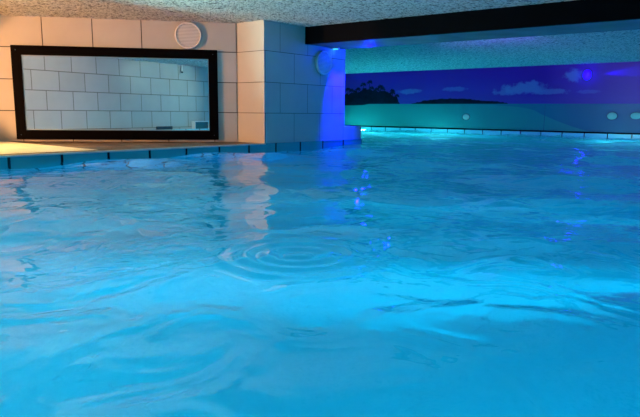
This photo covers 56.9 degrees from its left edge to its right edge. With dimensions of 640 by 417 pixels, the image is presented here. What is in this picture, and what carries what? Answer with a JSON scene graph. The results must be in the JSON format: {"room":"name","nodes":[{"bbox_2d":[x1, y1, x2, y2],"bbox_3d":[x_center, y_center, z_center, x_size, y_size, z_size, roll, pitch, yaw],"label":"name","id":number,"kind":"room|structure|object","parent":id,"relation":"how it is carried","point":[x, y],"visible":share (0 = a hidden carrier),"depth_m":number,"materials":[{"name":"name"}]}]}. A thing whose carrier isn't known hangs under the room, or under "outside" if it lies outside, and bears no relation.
{"room":"indoor swimming pool","nodes":[
{"label":"indoor swimming pool","id":0,"kind":"room"},
{"bbox_2d":[0,15,237,141],"bbox_3d":[-6.105,-1.901,8.908,9.600,1.995,0.300,-1,9,-9],"label":"wall","id":1,"kind":"structure","parent":0,"point":[14,30],"depth_m":9.11,"materials":[{"name":"tile"}]},
{"bbox_2d":[10,45,218,139],"bbox_3d":[-3.146,-1.787,9.215,3.064,1.410,0.050,-1,9,-9],"label":"wall mirror","id":2,"kind":"object","parent":1,"relation":"attached to","point":[60,92],"visible":1,"depth_m":9.20,"materials":[{"name":"black paint"}]},
{"bbox_2d":[22,56,208,129],"bbox_3d":[-3.148,-1.789,9.228,2.784,1.130,0.016,-1,9,-9],"label":"mirror glass","id":3,"kind":"object","parent":2,"relation":"attached to","point":[59,92],"depth_m":9.21,"materials":[{"name":"white"}]},
{"bbox_2d":[175,22,201,48],"bbox_3d":[-2.063,-2.708,9.232,0.410,0.410,0.055,-1,9,-9],"label":"wall speaker","id":4,"kind":"object","parent":1,"relation":"attached to","point":[188,35],"visible":1,"depth_m":9.22,"materials":[{"name":"white plastic"}]},
{"bbox_2d":[0,141,253,154],"bbox_3d":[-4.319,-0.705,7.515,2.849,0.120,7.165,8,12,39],"label":"deck","id":5,"kind":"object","parent":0,"point":[99,146],"visible":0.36,"depth_m":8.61,"materials":[{"name":"beige tile"}]},
{"bbox_2d":[0,143,265,157],"bbox_3d":[-3.192,-0.597,6.572,0.095,0.018,7.165,8,12,39],"label":"coping","id":6,"kind":"object","parent":5,"relation":"on","point":[83,152],"visible":1,"depth_m":7.35,"materials":[{"name":"tile"}]},
{"bbox_2d":[236,20,344,142],"bbox_3d":[-3.513,-2.485,12.637,8.640,1.995,2.035,8,12,39],"label":"wall pier","id":7,"kind":"object","parent":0,"point":[282,96],"visible":0.21,"depth_m":9.51,"materials":[{"name":"tile"}]},
{"bbox_2d":[266,139,362,143],"bbox_3d":[-0.031,-1.163,10.233,0.026,0.016,2.575,8,12,39],"label":"coping","id":8,"kind":"object","parent":7,"relation":"attached to","point":[348,139],"visible":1,"depth_m":10.11,"materials":[{"name":"tile"}]},
{"bbox_2d":[315,50,331,74],"bbox_3d":[0.066,-2.493,10.093,0.055,0.406,0.406,8,12,39],"label":"wall speaker","id":9,"kind":"object","parent":7,"relation":"attached to","point":[323,61],"visible":1,"depth_m":10.07,"materials":[{"name":"white plastic"}]},
{"bbox_2d":[318,52,330,72],"bbox_3d":[0.073,-2.492,10.087,0.018,0.361,0.361,8,12,39],"label":"grille","id":10,"kind":"object","parent":9,"relation":"attached to","point":[324,58],"depth_m":10.08,"materials":[{"name":"white plastic"}]},
{"bbox_2d":[0,130,639,416],"bbox_3d":[1.437,-0.964,9.682,20.300,0.126,17.915,8,12,39],"label":"water surface","id":11,"kind":"object","parent":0,"point":[394,273],"visible":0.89,"depth_m":2.12,"materials":[{"name":"blue liquid"}]},
{"bbox_2d":[0,0,639,73],"bbox_3d":[1.452,-3.008,9.341,20.900,0.200,18.500,8,12,39],"label":"ceiling","id":12,"kind":"structure","parent":0,"point":[624,45],"depth_m":8.88,"materials":[{"name":"paint"}]},
{"bbox_2d":[305,0,639,43],"bbox_3d":[4.438,-2.235,6.268,11.680,0.275,0.050,7,12,36],"label":"ceiling beam","id":13,"kind":"structure","parent":12,"relation":"attached to","point":[575,11],"depth_m":7.90,"materials":[{"name":"black paint"}]},
{"bbox_2d":[308,19,639,48],"bbox_3d":[4.770,-2.296,6.657,11.731,0.273,0.978,7,12,36],"label":"trim","id":14,"kind":"structure","parent":13,"relation":"attached to","point":[625,24],"depth_m":8.32,"materials":[{"name":"paint"}]},
{"bbox_2d":[344,126,360,139],"bbox_3d":[0.436,-0.766,11.237,0.440,1.593,0.529,8,12,39],"label":"wall","id":15,"kind":"structure","parent":0,"point":[350,132],"depth_m":10.98,"materials":[{"name":"tile"}]},
{"bbox_2d":[345,140,361,143],"bbox_3d":[0.619,-1.133,11.027,0.025,0.288,0.535,8,12,39],"label":"trim","id":16,"kind":"structure","parent":15,"relation":"attached to","point":[347,141],"depth_m":11.00,"materials":[{"name":"tile"}]},
{"bbox_2d":[361,61,639,137],"bbox_3d":[7.187,-2.403,16.600,20.600,3.225,0.280,8,12,39],"label":"wall","id":17,"kind":"structure","parent":0,"point":[362,128],"depth_m":17.80,"materials":[{"name":"blue tile"}]},
{"bbox_2d":[344,125,639,134],"bbox_3d":[7.200,-2.124,16.428,20.300,0.040,0.050,8,12,39],"label":"trim","id":18,"kind":"structure","parent":17,"relation":"attached to","point":[344,125],"depth_m":17.77,"materials":[{"name":"tile"}]},
{"bbox_2d":[344,61,639,132],"bbox_3d":[7.210,-3.050,16.277,20.280,1.838,0.023,8,12,39],"label":"mural","id":19,"kind":"object","parent":17,"relation":"attached to","point":[544,97],"visible":0.83,"depth_m":17.70},
{"bbox_2d":[462,114,469,119],"bbox_3d":[4.577,-2.870,18.509,0.260,0.200,0.038,8,12,39],"label":"wall light","id":20,"kind":"object","parent":19,"relation":"attached to","point":[465,116],"visible":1,"depth_m":18.49,"materials":[{"name":"blue"}]},
{"bbox_2d":[582,69,592,80],"bbox_3d":[7.281,-3.643,16.086,0.270,0.330,0.038,8,12,39],"label":"wall light","id":21,"kind":"object","parent":19,"relation":"attached to","point":[587,74],"visible":1,"depth_m":16.08,"materials":[{"name":"blue"}]},
{"bbox_2d":[606,112,617,119],"bbox_3d":[7.821,-2.477,15.807,0.280,0.220,0.038,8,12,39],"label":"wall light","id":22,"kind":"object","parent":19,"relation":"attached to","point":[611,115],"visible":1,"depth_m":15.80,"materials":[{"name":"blue"}]},
{"bbox_2d":[630,112,639,119],"bbox_3d":[8.265,-2.422,15.437,0.300,0.200,0.038,8,12,39],"label":"wall light","id":23,"kind":"object","parent":19,"relation":"attached to","point":[635,115],"visible":1,"depth_m":15.44,"materials":[{"name":"blue"}]},
{"bbox_3d":[-2.619,-0.005,7.521,0.250,1.230,9.200,8,12,39],"label":"wall","id":24,"kind":"structure","parent":0,"visible":0},
{"bbox_2d":[0,141,344,167],"bbox_3d":[-2.516,-0.562,7.347,0.025,0.288,9.200,8,12,39],"label":"trim","id":25,"kind":"structure","parent":24,"relation":"attached to","point":[5,162],"depth_m":7.73,"materials":[{"name":"tile"}]}
]}

